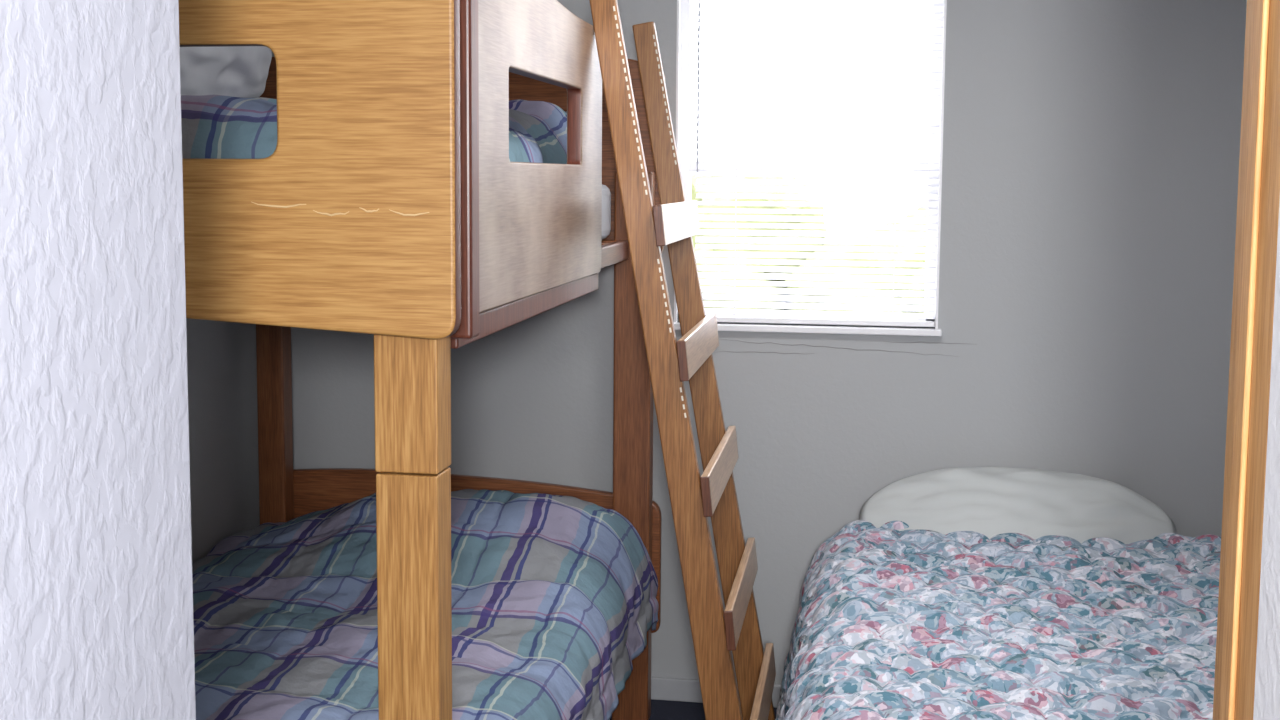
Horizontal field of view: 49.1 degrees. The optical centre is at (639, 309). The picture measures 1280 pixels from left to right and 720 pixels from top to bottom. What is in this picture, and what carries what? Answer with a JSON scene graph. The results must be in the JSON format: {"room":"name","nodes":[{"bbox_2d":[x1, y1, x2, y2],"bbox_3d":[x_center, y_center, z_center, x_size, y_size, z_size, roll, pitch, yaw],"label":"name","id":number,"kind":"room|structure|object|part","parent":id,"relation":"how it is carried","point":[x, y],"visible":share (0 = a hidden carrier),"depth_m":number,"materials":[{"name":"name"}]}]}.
{"room":"bedroom","nodes":[
{"label":"bedroom","id":0,"kind":"room"},
{"bbox_2d":[0,0,195,719],"bbox_3d":[-0.687,0.393,0.047,0.127,2.420,2.600,1,6,9],"label":"wall","id":1,"kind":"structure","parent":0,"point":[97,621],"depth_m":1.13,"materials":[{"name":"paint"}]},
{"bbox_2d":[186,318,259,562],"bbox_3d":[-1.503,0.111,2.914,0.120,2.420,3.070,1,6,9],"label":"wall","id":2,"kind":"structure","parent":0,"point":[221,355],"depth_m":4.17,"materials":[{"name":"grey paint"}]},
{"bbox_2d":[610,699,776,719],"bbox_3d":[-0.118,1.506,1.567,3.340,0.080,5.800,1,6,9],"label":"floor","id":3,"kind":"structure","parent":0,"point":[660,709],"depth_m":4.23,"materials":[{"name":"blue carpet"}]},
{"bbox_2d":[178,0,664,719],"bbox_3d":[-0.705,0.282,3.182,1.279,2.039,2.118,1,6,9],"label":"bunk bed","id":4,"kind":"object","parent":3,"relation":"on","point":[416,176],"visible":0.83,"depth_m":2.49,"materials":[{"name":"brown wood"}]},
{"bbox_2d":[180,46,271,97],"bbox_3d":[-1.113,-0.563,3.463,0.243,0.318,0.640,1,6,9],"label":"pillow","id":5,"kind":"object","parent":4,"relation":"on","point":[234,71],"depth_m":3.44,"materials":[{"name":"white fabric"}]},
{"bbox_3d":[-0.878,-0.283,2.099,1.252,0.624,0.036,1,6,9],"label":"footboard","id":6,"kind":"part","parent":4,"relation":"part of","materials":[{"name":"brown wood"}]},
{"bbox_2d":[181,95,566,163],"bbox_3d":[-0.757,-0.327,2.992,1.070,0.311,1.471,1,6,9],"label":"comforter","id":7,"kind":"object","parent":4,"relation":"on","point":[213,126],"depth_m":2.30,"materials":[{"name":"fabric"}]},
{"bbox_2d":[192,489,658,719],"bbox_3d":[-0.684,0.831,3.204,1.220,0.571,1.873,1,6,9],"label":"comforter","id":8,"kind":"object","parent":4,"relation":"on","point":[554,601],"depth_m":3.26,"materials":[{"name":"fabric"}]},
{"bbox_3d":[-0.548,-0.477,4.143,1.252,0.624,0.036,1,6,9],"label":"headboard","id":9,"kind":"part","parent":4,"relation":"part of","materials":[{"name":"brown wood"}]},
{"bbox_3d":[-0.556,0.722,4.259,1.252,0.460,0.030,1,6,9],"label":"headboard","id":10,"kind":"part","parent":4,"relation":"part of","materials":[{"name":"brown wood"}]},
{"bbox_3d":[-0.198,-0.362,2.712,0.034,0.658,1.165,1,6,9],"label":"guard panel","id":11,"kind":"part","parent":4,"relation":"part of","materials":[{"name":"brown wood"}]},
{"bbox_3d":[-0.748,-0.203,3.144,1.055,0.158,1.880,1,6,9],"label":"mattress","id":12,"kind":"part","parent":4,"relation":"part of","materials":[{"name":"white fabric"}]},
{"bbox_2d":[589,0,775,719],"bbox_3d":[0.136,0.250,3.506,0.432,2.041,0.671,1,6,9],"label":"ladder","id":13,"kind":"object","parent":3,"relation":"on","point":[716,631],"visible":1,"depth_m":3.24,"materials":[{"name":"brown wood"}]},
{"bbox_2d":[776,467,1220,719],"bbox_3d":[0.940,0.928,3.097,1.369,0.791,1.985,1,6,9],"label":"twin bed","id":14,"kind":"object","parent":3,"relation":"on","point":[960,593],"visible":0.86,"depth_m":3.27,"materials":[{"name":"fabric"}]},
{"bbox_2d":[859,467,1176,543],"bbox_3d":[1.047,0.598,3.904,0.860,0.286,0.304,1,6,9],"label":"pillow","id":15,"kind":"object","parent":14,"relation":"on","point":[965,505],"depth_m":3.86,"materials":[{"name":"white fabric"}]},
{"bbox_2d":[272,0,1246,684],"bbox_3d":[0.341,-0.003,4.233,3.340,2.420,0.130,1,6,9],"label":"wall","id":16,"kind":"structure","parent":0,"point":[1091,148],"depth_m":4.04,"materials":[{"name":"grey paint"}]},
{"bbox_2d":[651,677,780,707],"bbox_3d":[0.321,1.173,4.275,3.100,0.070,0.014,1,6,9],"label":"baseboard","id":17,"kind":"structure","parent":16,"relation":"attached to","point":[662,688],"depth_m":4.30,"materials":[{"name":"paint"}]},
{"bbox_2d":[673,321,941,336],"bbox_3d":[0.487,0.056,4.154,0.797,0.020,0.070,1,6,9],"label":"sill","id":18,"kind":"structure","parent":16,"relation":"attached to","point":[884,330],"depth_m":4.11,"materials":[{"name":"white paint"}]},
{"bbox_2d":[674,0,946,328],"bbox_3d":[0.492,-0.498,4.115,0.777,1.090,0.042,1,6,9],"label":"reveal","id":19,"kind":"object","parent":16,"relation":"attached to","point":[678,43],"visible":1,"depth_m":4.08,"materials":[{"name":"white paint"}]},
{"bbox_2d":[678,0,943,321],"bbox_3d":[0.501,-0.503,4.165,0.775,1.090,0.060,1,6,9],"label":"frame","id":20,"kind":"object","parent":16,"relation":"attached to","point":[687,165],"visible":0.36,"depth_m":4.17,"materials":[{"name":"white plastic"}]},
{"bbox_2d":[695,0,942,326],"bbox_3d":[0.517,-0.498,4.101,0.707,1.084,0.042,1,6,9],"label":"window blind","id":21,"kind":"object","parent":16,"relation":"attached to","point":[736,145],"visible":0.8,"depth_m":4.11,"materials":[{"name":"white plastic"}]},
{"bbox_3d":[0.513,0.034,4.155,0.707,0.016,0.024,1,6,9],"label":"rail","id":22,"kind":"part","parent":21,"relation":"part of","materials":[{"name":"white plastic"}]},
{"bbox_2d":[714,340,964,356],"bbox_3d":[0.572,0.111,4.140,0.830,0.049,0.003,1,6,9],"label":"crack in the caulk","id":23,"kind":"object","parent":16,"relation":"attached to","point":[731,340],"visible":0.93,"depth_m":4.14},
{"bbox_2d":[1253,199,1279,719],"bbox_3d":[0.330,0.420,-0.166,0.118,2.420,2.500,1,6,9],"label":"wall","id":24,"kind":"structure","parent":0,"point":[1267,675],"depth_m":1.04,"materials":[{"name":"white paint"}]},
{"bbox_3d":[-0.148,0.284,1.211,3.100,2.420,0.120,1,6,9],"label":"wall","id":25,"kind":"structure","parent":0,"visible":0},
{"bbox_2d":[1213,0,1279,719],"bbox_3d":[0.495,0.381,1.137,0.032,2.250,0.122,1,6,9],"label":"door frame","id":26,"kind":"structure","parent":25,"relation":"attached to","point":[1270,170],"depth_m":1.08,"materials":[{"name":"brown wood"}]},
{"label":"outside","id":27,"kind":"structure","parent":0,"visible":0},
{"bbox_3d":[1.619,0.816,10.270,16.000,0.250,11.450,1,6,9],"label":"lawn","id":28,"kind":"structure","parent":27,"visible":0},
{"bbox_2d":[691,177,926,312],"bbox_3d":[1.080,0.312,7.070,6.449,2.215,2.056,1,6,9],"label":"hedge","id":29,"kind":"object","parent":28,"relation":"on","point":[693,189],"visible":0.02,"depth_m":6.95,"materials":[{"name":"green plant"}]}
]}

